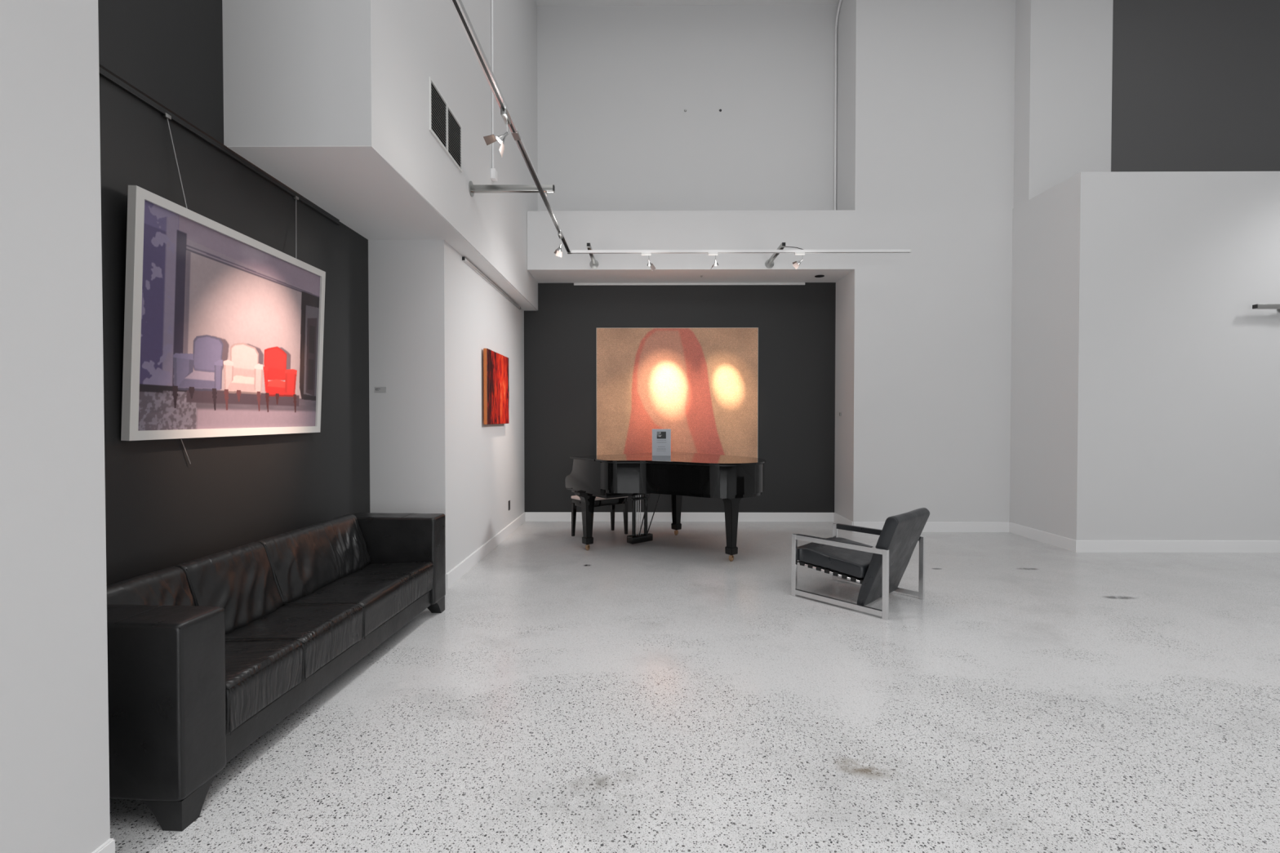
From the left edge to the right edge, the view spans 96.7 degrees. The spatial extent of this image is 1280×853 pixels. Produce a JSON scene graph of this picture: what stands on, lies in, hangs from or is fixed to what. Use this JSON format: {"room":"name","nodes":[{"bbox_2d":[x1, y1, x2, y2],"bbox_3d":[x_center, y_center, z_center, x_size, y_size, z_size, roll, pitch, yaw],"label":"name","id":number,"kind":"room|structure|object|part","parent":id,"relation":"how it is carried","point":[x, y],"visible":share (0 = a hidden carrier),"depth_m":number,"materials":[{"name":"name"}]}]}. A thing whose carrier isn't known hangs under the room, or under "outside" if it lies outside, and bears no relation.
{"room":"art gallery","nodes":[
{"label":"art gallery","id":0,"kind":"room"},
{"bbox_2d":[0,0,110,852],"bbox_3d":[-2.186,-2.053,-1.805,1.055,7.000,7.020,0,1,0],"label":"wall","id":1,"kind":"structure","parent":0,"point":[55,756],"depth_m":1.57,"materials":[{"name":"white paint"}]},
{"bbox_2d":[92,838,115,852],"bbox_3d":[-1.650,1.382,-1.607,0.015,0.125,6.720,0,1,0],"label":"baseboard","id":2,"kind":"structure","parent":1,"relation":"attached to","point":[108,846],"depth_m":1.73,"materials":[{"name":"white paint"}]},
{"bbox_2d":[97,0,369,585],"bbox_3d":[-2.460,-2.129,3.187,0.430,7.000,2.960,0,1,0],"label":"wall","id":3,"kind":"structure","parent":0,"point":[163,510],"depth_m":2.91,"materials":[{"name":"black paint"}]},
{"bbox_2d":[98,63,339,224],"bbox_3d":[-2.239,-1.492,2.963,0.016,0.036,2.493,0,1,0],"label":"rail","id":4,"kind":"object","parent":3,"relation":"attached to","point":[104,72],"visible":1,"depth_m":2.90,"materials":[{"name":"black metal"}]},
{"bbox_2d":[162,112,191,464],"bbox_3d":[-2.222,-0.645,2.755,0.050,1.667,0.134,0,1,0],"label":"hanging wire","id":5,"kind":"object","parent":4,"relation":"hanging from","point":[166,115],"visible":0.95,"depth_m":2.72,"materials":[{"name":"silver metal"}]},
{"bbox_2d":[293,195,298,258],"bbox_3d":[-2.219,-1.276,3.664,0.027,0.431,0.100,0,1,-21],"label":"hanging wire","id":6,"kind":"object","parent":4,"relation":"hanging from","point":[295,197],"visible":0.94,"depth_m":3.67,"materials":[{"name":"silver metal"}]},
{"bbox_2d":[120,185,325,440],"bbox_3d":[-2.197,-0.498,3.175,0.082,1.099,1.450,0,1,0],"label":"framed photograph","id":7,"kind":"object","parent":3,"relation":"attached to","point":[224,327],"visible":1,"depth_m":2.92,"materials":[{"name":"white"}]},
{"bbox_2d":[222,0,537,310],"bbox_3d":[-1.818,-3.609,5.598,0.818,4.114,5.123,0,1,0],"label":"wall","id":8,"kind":"structure","parent":0,"point":[296,73],"depth_m":3.51,"materials":[{"name":"white paint"}]},
{"bbox_2d":[428,75,462,172],"bbox_3d":[-1.427,-2.205,4.203,0.012,0.360,0.670,0,1,0],"label":"air vent","id":9,"kind":"object","parent":8,"relation":"in","point":[444,126],"visible":1,"depth_m":4.16,"materials":[{"name":"white plastic"}]},
{"bbox_2d":[490,0,497,182],"bbox_3d":[-1.397,-4.006,5.420,0.045,3.295,0.090,0,1,0],"label":"conduit","id":10,"kind":"object","parent":8,"relation":"attached to","point":[493,171],"visible":1,"depth_m":5.43,"materials":[{"name":"white paint"}]},
{"bbox_2d":[468,181,555,196],"bbox_3d":[-1.074,-2.006,4.798,0.705,0.124,0.124,0,1,0],"label":"wall bracket","id":11,"kind":"object","parent":8,"relation":"attached to","point":[473,188],"visible":1,"depth_m":4.78,"materials":[{"name":"silver metal"}]},
{"bbox_3d":[-1.075,-2.006,4.798,0.687,0.052,0.044,0,1,0],"label":"arm","id":12,"kind":"part","parent":11,"relation":"part of","materials":[{"name":"silver metal"}]},
{"bbox_2d":[226,146,536,311],"bbox_3d":[-1.829,-1.549,5.420,0.800,0.005,4.703,0,1,0],"label":"ceiling","id":13,"kind":"structure","parent":0,"point":[356,185],"depth_m":3.70,"materials":[{"name":"white paint"}]},
{"bbox_2d":[368,239,524,573],"bbox_3d":[-2.123,-0.122,6.455,1.055,2.886,3.520,0,1,0],"label":"wall","id":14,"kind":"structure","parent":0,"point":[433,317],"depth_m":4.71,"materials":[{"name":"white paint"}]},
{"bbox_2d":[374,386,386,392],"bbox_3d":[-2.140,-0.304,4.690,0.098,0.046,0.005,0,1,0],"label":"card","id":15,"kind":"object","parent":14,"relation":"attached to","point":[377,389],"visible":1,"depth_m":4.69,"materials":[{"name":"grey paper"}]},
{"bbox_2d":[445,512,525,589],"bbox_3d":[-1.590,1.262,6.262,0.015,0.125,3.100,0,1,0],"label":"baseboard","id":16,"kind":"structure","parent":14,"relation":"attached to","point":[458,571],"depth_m":5.66,"materials":[{"name":"white paint"}]},
{"bbox_2d":[462,257,520,309],"bbox_3d":[-1.585,-1.535,6.300,0.024,0.030,2.334,0,1,0],"label":"rail","id":17,"kind":"object","parent":14,"relation":"attached to","point":[464,259],"visible":1,"depth_m":5.96,"materials":[{"name":"white metal"}]},
{"bbox_2d":[483,348,509,424],"bbox_3d":[-1.567,-0.412,6.207,0.061,0.770,0.910,0,1,0],"label":"abstract painting","id":18,"kind":"object","parent":14,"relation":"attached to","point":[495,366],"visible":1,"depth_m":6.08,"materials":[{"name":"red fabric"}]},
{"bbox_2d":[524,4,837,512],"bbox_3d":[0.539,-2.202,7.953,4.245,7.000,0.420,0,1,0],"label":"wall","id":19,"kind":"structure","parent":0,"point":[615,84],"depth_m":7.73,"materials":[{"name":"white paint"}]},
{"bbox_2d":[596,327,758,457],"bbox_3d":[0.505,-0.451,7.745,2.195,1.780,0.042,0,1,0],"label":"canvas","id":20,"kind":"object","parent":19,"relation":"attached to","point":[700,384],"visible":0.97,"depth_m":7.72,"materials":[{"name":"beige"}]},
{"bbox_2d":[524,511,833,521],"bbox_3d":[0.537,1.238,7.788,4.245,0.125,0.015,0,1,0],"label":"baseboard","id":21,"kind":"structure","parent":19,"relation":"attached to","point":[530,516],"depth_m":7.78,"materials":[{"name":"white paint"}]},
{"bbox_2d":[573,282,804,285],"bbox_3d":[0.669,-1.939,7.735,3.140,0.032,0.022,0,1,0],"label":"rail","id":22,"kind":"object","parent":19,"relation":"attached to","point":[575,283],"visible":1,"depth_m":7.73,"materials":[{"name":"white plastic"}]},
{"bbox_2d":[834,0,841,209],"bbox_3d":[2.635,-4.177,7.351,0.027,3.000,0.671,0,1,0],"label":"conduit","id":23,"kind":"object","parent":19,"relation":"attached to","point":[840,1],"visible":0.91,"depth_m":7.66,"materials":[{"name":"white metal"}]},
{"bbox_2d":[449,0,911,253],"bbox_3d":[1.083,-1.930,2.688,3.856,0.074,7.451,0,1,0],"label":"track","id":24,"kind":"object","parent":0,"point":[458,6],"visible":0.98,"depth_m":4.59,"materials":[{"name":"silver metal"}]},
{"bbox_2d":[483,108,511,156],"bbox_3d":[-0.877,-1.785,3.470,0.151,0.249,0.121,0,1,0],"label":"track spotlight","id":25,"kind":"object","parent":24,"relation":"attached to","point":[490,139],"visible":1,"depth_m":3.48,"materials":[{"name":"silver metal"}]},
{"bbox_3d":[-0.921,-1.763,3.493,0.063,0.038,0.077,0,1,0],"label":"barn door","id":26,"kind":"part","parent":25,"relation":"part of","materials":[{"name":"grey metal"}]},
{"bbox_3d":[-0.845,-1.698,3.478,0.018,0.075,0.079,0,1,0],"label":"barn door","id":27,"kind":"part","parent":25,"relation":"part of","materials":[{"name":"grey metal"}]},
{"bbox_3d":[-0.824,-1.910,2.692,0.038,0.030,7.430,0,1,0],"label":"track rail","id":28,"kind":"part","parent":24,"relation":"part of","materials":[{"name":"silver metal"}]},
{"bbox_2d":[554,231,562,257],"bbox_3d":[-0.817,-1.827,5.751,0.080,0.234,0.193,0,1,-18],"label":"track spotlight","id":29,"kind":"object","parent":24,"relation":"attached to","point":[557,251],"visible":1,"depth_m":5.75,"materials":[{"name":"silver metal"}]},
{"bbox_3d":[-0.820,-1.743,5.743,0.069,0.067,0.002,0,1,-25],"label":"barn door","id":30,"kind":"part","parent":29,"relation":"part of","materials":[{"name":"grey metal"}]},
{"bbox_2d":[641,252,655,271],"bbox_3d":[0.098,-1.856,6.440,0.109,0.202,0.184,1,1,36],"label":"track spotlight","id":31,"kind":"object","parent":24,"relation":"attached to","point":[651,265],"visible":1,"depth_m":6.41,"materials":[{"name":"white plastic"}]},
{"bbox_3d":[0.148,-1.795,6.439,0.082,0.082,0.002,-1,1,-38],"label":"barn door","id":32,"kind":"part","parent":31,"relation":"part of","materials":[{"name":"grey metal"}]},
{"bbox_2d":[707,252,718,268],"bbox_3d":[0.827,-1.873,6.448,0.124,0.168,0.139,0,1,0],"label":"track spotlight","id":33,"kind":"object","parent":24,"relation":"hanging from","point":[715,254],"visible":1,"depth_m":6.40,"materials":[{"name":"white plastic"}]},
{"bbox_3d":[1.114,-1.967,6.392,3.820,0.030,0.038,0,1,0],"label":"track rail","id":34,"kind":"part","parent":24,"relation":"part of","materials":[{"name":"silver metal"}]},
{"bbox_2d":[792,252,804,269],"bbox_3d":[1.780,-1.861,6.434,0.139,0.192,0.125,0,1,0],"label":"track spotlight","id":35,"kind":"object","parent":24,"relation":"attached to","point":[796,264],"visible":1,"depth_m":6.39,"materials":[{"name":"white plastic"}]},
{"bbox_3d":[1.752,-1.805,6.389,0.082,0.083,0.010,0,1,-12],"label":"barn door","id":36,"kind":"part","parent":35,"relation":"part of","materials":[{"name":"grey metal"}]},
{"bbox_2d":[535,0,839,5],"bbox_3d":[3.461,-5.676,1.337,12.300,0.150,13.500,0,1,0],"label":"ceiling","id":37,"kind":"structure","parent":0,"point":[540,2],"depth_m":7.65,"materials":[{"name":"white paint"}]},
{"bbox_2d":[527,268,854,283],"bbox_3d":[0.631,-1.955,7.396,4.052,0.005,0.700,0,1,0],"label":"ceiling","id":38,"kind":"structure","parent":0,"point":[753,275],"depth_m":7.35,"materials":[{"name":"white paint"}]},
{"bbox_2d":[814,275,824,277],"bbox_3d":[2.327,-1.948,7.373,0.120,0.005,0.120,0,1,0],"label":"recessed light","id":39,"kind":"object","parent":38,"relation":"attached to","point":[816,276],"visible":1,"depth_m":7.38,"materials":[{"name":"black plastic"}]},
{"bbox_2d":[109,521,1279,852],"bbox_3d":[3.461,1.473,1.446,12.300,0.150,13.500,0,1,0],"label":"floor","id":40,"kind":"structure","parent":0,"point":[668,693],"depth_m":2.76,"materials":[{"name":"concrete"}]},
{"bbox_2d":[106,512,445,831],"bbox_3d":[-1.838,1.000,3.092,0.684,0.746,2.273,0,1,3],"label":"leather sofa","id":41,"kind":"object","parent":40,"relation":"on","point":[207,655],"visible":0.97,"depth_m":2.50,"materials":[{"name":"black leather"}]},
{"bbox_2d":[106,566,195,605],"bbox_3d":[-2.075,0.830,2.394,0.207,0.386,0.440,0,1,3],"label":"cushion","id":42,"kind":"object","parent":41,"relation":"on","point":[171,585],"depth_m":2.45,"materials":[{"name":"black leather"}]},
{"bbox_3d":[-1.898,0.981,2.061,0.683,0.618,0.208,0,1,3],"label":"arm","id":43,"kind":"part","parent":41,"relation":"part of","materials":[{"name":"black leather"}]},
{"bbox_3d":[-1.645,1.337,2.034,0.156,0.104,0.156,0,1,3],"label":"leg","id":44,"kind":"part","parent":41,"relation":"part of","materials":[{"name":"black leather"}]},
{"bbox_2d":[173,542,282,634],"bbox_3d":[-2.047,0.823,2.865,0.209,0.386,0.514,0,1,3],"label":"cushion","id":45,"kind":"object","parent":41,"relation":"on","point":[243,580],"depth_m":2.84,"materials":[{"name":"black leather"}]},
{"bbox_2d":[225,640,302,735],"bbox_3d":[-1.819,1.068,2.385,0.562,0.207,0.440,0,1,3],"label":"seat cushion","id":46,"kind":"object","parent":41,"relation":"on","point":[260,673],"depth_m":2.37,"materials":[{"name":"black leather"}]},
{"bbox_2d":[225,604,362,681],"bbox_3d":[-1.792,1.061,2.855,0.562,0.206,0.499,0,1,3],"label":"seat cushion","id":47,"kind":"object","parent":41,"relation":"on","point":[326,633],"depth_m":2.81,"materials":[{"name":"black leather"}]},
{"bbox_2d":[255,514,370,605],"bbox_3d":[-2.005,0.812,3.573,0.212,0.385,0.910,0,1,3],"label":"cushion","id":48,"kind":"object","parent":41,"relation":"on","point":[305,562],"depth_m":3.48,"materials":[{"name":"black leather"}]},
{"bbox_2d":[281,561,433,639],"bbox_3d":[-1.751,1.050,3.559,0.562,0.206,0.910,0,1,3],"label":"seat cushion","id":49,"kind":"object","parent":41,"relation":"on","point":[383,590],"depth_m":3.45,"materials":[{"name":"black leather"}]},
{"bbox_3d":[-1.779,0.950,4.122,0.683,0.618,0.208,0,1,3],"label":"arm","id":50,"kind":"part","parent":41,"relation":"part of","materials":[{"name":"black leather"}]},
{"bbox_3d":[-1.523,1.305,4.130,0.156,0.104,0.156,0,1,3],"label":"leg","id":51,"kind":"part","parent":41,"relation":"part of","materials":[{"name":"black leather"}]},
{"bbox_2d":[571,495,627,536],"bbox_3d":[-0.485,1.074,6.886,0.620,0.482,0.330,-1,1,-38],"label":"piano bench","id":52,"kind":"object","parent":40,"relation":"on","point":[598,501],"visible":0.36,"depth_m":6.82,"materials":[{"name":"black wood"}]},
{"bbox_3d":[-0.790,1.116,6.823,0.048,0.400,0.048,-1,1,-38],"label":"leg","id":53,"kind":"part","parent":52,"relation":"part of","materials":[{"name":"black paint"}]},
{"bbox_2d":[571,495,627,500],"bbox_3d":[-0.485,0.848,6.883,0.620,0.030,0.330,-1,1,-38],"label":"cushion","id":54,"kind":"object","parent":52,"relation":"on","point":[574,497],"depth_m":6.78,"materials":[{"name":"leather"}]},
{"bbox_3d":[-0.346,1.111,7.165,0.048,0.400,0.048,-1,1,-38],"label":"leg","id":55,"kind":"part","parent":52,"relation":"part of","materials":[{"name":"black paint"}]},
{"bbox_3d":[-0.181,1.114,6.950,0.048,0.400,0.048,-1,1,-38],"label":"leg","id":56,"kind":"part","parent":52,"relation":"part of","materials":[{"name":"black paint"}]},
{"bbox_2d":[564,451,765,561],"bbox_3d":[0.340,0.829,5.964,1.541,1.000,1.902,-1,1,-38],"label":"grand piano","id":57,"kind":"object","parent":40,"relation":"on","point":[730,478],"visible":1,"depth_m":5.61,"materials":[{"name":"black paint"}]},
{"bbox_3d":[-0.559,0.973,6.079,0.269,0.564,0.119,-1,1,-38],"label":"leg","id":58,"kind":"part","parent":57,"relation":"part of","materials":[{"name":"black paint"}]},
{"bbox_3d":[-0.068,0.972,6.339,0.040,0.502,0.040,-1,1,-38],"label":"lyre post","id":59,"kind":"part","parent":57,"relation":"part of","materials":[{"name":"black paint"}]},
{"bbox_3d":[-0.022,0.331,6.416,1.500,0.018,0.472,-1,1,-38],"label":"lid","id":60,"kind":"part","parent":57,"relation":"part of","materials":[{"name":"black paint"}]},
{"bbox_3d":[-0.044,0.971,6.397,0.008,0.502,0.008,0,1,-16],"label":"pedal rod","id":61,"kind":"part","parent":57,"relation":"part of","materials":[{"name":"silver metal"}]},
{"bbox_3d":[-0.020,0.971,6.415,0.008,0.502,0.008,0,1,29],"label":"pedal rod","id":62,"kind":"part","parent":57,"relation":"part of","materials":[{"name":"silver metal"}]},
{"bbox_3d":[0.003,0.971,6.434,0.008,0.502,0.008,0,1,-16],"label":"pedal rod","id":63,"kind":"part","parent":57,"relation":"part of","materials":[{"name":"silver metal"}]},
{"bbox_3d":[0.065,0.971,6.444,0.040,0.502,0.040,-1,1,-38],"label":"lyre post","id":64,"kind":"part","parent":57,"relation":"part of","materials":[{"name":"black paint"}]},
{"bbox_2d":[652,429,671,456],"bbox_3d":[0.235,0.176,6.281,0.206,0.296,0.062,0,1,-1],"label":"notice sign","id":65,"kind":"object","parent":57,"relation":"on","point":[661,438],"visible":1,"depth_m":6.25,"materials":[{"name":"grey paper"}]},
{"bbox_2d":[657,431,666,438],"bbox_3d":[0.236,0.095,6.248,0.100,0.078,0.001,0,1,-1],"label":"picture","id":66,"kind":"object","parent":65,"relation":"on","point":[660,434],"depth_m":6.25},
{"bbox_3d":[0.440,0.961,6.867,0.269,0.564,0.119,-1,1,-38],"label":"leg","id":67,"kind":"part","parent":57,"relation":"part of","materials":[{"name":"black paint"}]},
{"bbox_3d":[0.527,0.342,5.719,1.498,0.018,1.297,-1,1,-38],"label":"lid","id":68,"kind":"part","parent":57,"relation":"part of","materials":[{"name":"black paint"}]},
{"bbox_3d":[0.554,0.644,5.689,1.431,0.034,1.130,-1,1,-38],"label":"belly rail","id":69,"kind":"part","parent":57,"relation":"part of","materials":[{"name":"black paint"}]},
{"bbox_3d":[0.904,0.961,5.618,0.269,0.602,0.119,-1,1,-38],"label":"leg","id":70,"kind":"part","parent":57,"relation":"part of","materials":[{"name":"black paint"}]},
{"bbox_2d":[791,507,929,620],"bbox_3d":[1.730,0.989,4.481,0.684,0.726,0.837,-1,1,-43],"label":"lounge chair","id":71,"kind":"object","parent":40,"relation":"on","point":[879,570],"visible":1,"depth_m":4.29,"materials":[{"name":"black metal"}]},
{"bbox_3d":[1.470,1.122,4.359,0.026,0.075,0.572,-1,1,-43],"label":"seat rail","id":72,"kind":"part","parent":71,"relation":"part of","materials":[{"name":"silver metal"}]},
{"bbox_2d":[797,537,875,577],"bbox_3d":[1.646,1.032,4.572,0.596,0.160,0.591,-1,1,-43],"label":"seat cushion","id":73,"kind":"object","parent":71,"relation":"on","point":[842,562],"depth_m":4.39,"materials":[{"name":"black leather"}]},
{"bbox_3d":[1.480,1.109,4.272,0.030,0.492,0.764,-1,1,-43],"label":"frame","id":74,"kind":"part","parent":71,"relation":"part of","materials":[{"name":"silver metal"}]},
{"bbox_3d":[1.957,1.102,4.719,0.030,0.492,0.764,-1,1,-43],"label":"frame","id":75,"kind":"part","parent":71,"relation":"part of","materials":[{"name":"silver metal"}]},
{"bbox_3d":[1.913,0.975,4.285,0.597,0.691,0.299,-1,1,-43],"label":"backrest","id":76,"kind":"part","parent":71,"relation":"part of","materials":[{"name":"grey leather"}]},
{"bbox_2d":[527,0,1015,522],"bbox_3d":[4.132,-2.196,7.576,11.052,7.000,1.120,0,1,0],"label":"wall","id":77,"kind":"structure","parent":0,"point":[926,88],"depth_m":7.03,"materials":[{"name":"white paint"}]},
{"bbox_2d":[586,242,598,268],"bbox_3d":[-0.571,-2.008,6.690,0.110,0.110,0.730,0,1,0],"label":"track spotlight","id":78,"kind":"object","parent":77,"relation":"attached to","point":[593,264],"visible":0.98,"depth_m":6.90,"materials":[{"name":"silver metal"}]},
{"bbox_3d":[-0.571,-2.029,6.690,0.040,0.042,0.712,0,1,0],"label":"arm","id":79,"kind":"part","parent":78,"relation":"part of","materials":[{"name":"silver metal"}]},
{"bbox_2d":[764,242,785,268],"bbox_3d":[1.599,-2.007,6.673,0.110,0.110,0.730,0,1,0],"label":"track spotlight","id":80,"kind":"object","parent":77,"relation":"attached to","point":[769,264],"visible":0.99,"depth_m":6.83,"materials":[{"name":"silver metal"}]},
{"bbox_3d":[1.599,-2.028,6.674,0.040,0.042,0.712,0,1,0],"label":"arm","id":81,"kind":"part","parent":80,"relation":"part of","materials":[{"name":"silver metal"}]},
{"bbox_2d":[833,512,853,532],"bbox_3d":[2.649,1.244,7.430,0.015,0.125,0.700,0,1,0],"label":"baseboard","id":82,"kind":"structure","parent":77,"relation":"attached to","point":[837,518],"depth_m":7.47,"materials":[{"name":"white paint"}]},
{"bbox_2d":[853,521,1008,532],"bbox_3d":[3.622,1.250,7.065,1.935,0.125,0.015,0,1,0],"label":"baseboard","id":83,"kind":"structure","parent":77,"relation":"attached to","point":[930,526],"depth_m":7.06,"materials":[{"name":"white paint"}]},
{"bbox_2d":[1009,171,1279,540],"bbox_3d":[7.117,-0.677,6.491,5.065,3.995,1.050,0,1,0],"label":"wall","id":84,"kind":"structure","parent":0,"point":[1145,376],"depth_m":5.99,"materials":[{"name":"white paint"}]},
{"bbox_2d":[1008,522,1075,551],"bbox_3d":[4.594,1.258,6.540,0.015,0.125,1.050,0,1,-1],"label":"baseboard","id":85,"kind":"structure","parent":84,"relation":"attached to","point":[1068,544],"depth_m":6.48,"materials":[{"name":"white paint"}]},
{"bbox_2d":[1075,540,1279,552],"bbox_3d":[7.047,1.266,5.989,4.897,0.125,0.015,0,1,0],"label":"baseboard","id":86,"kind":"structure","parent":84,"relation":"attached to","point":[1081,546],"depth_m":5.99,"materials":[{"name":"white paint"}]},
{"bbox_2d":[1252,303,1279,312],"bbox_3d":[6.735,-1.235,5.893,0.820,0.090,0.135,0,1,0],"label":"wall bracket","id":87,"kind":"object","parent":84,"relation":"attached to","point":[1260,306],"visible":1,"depth_m":5.83,"materials":[{"name":"silver metal"}]},
{"bbox_2d":[1013,0,1279,208],"bbox_3d":[7.125,-4.182,6.822,5.055,3.005,0.280,0,1,0],"label":"wall","id":88,"kind":"structure","parent":0,"point":[1196,83],"depth_m":6.70,"materials":[{"name":"grey paint"}]}
]}

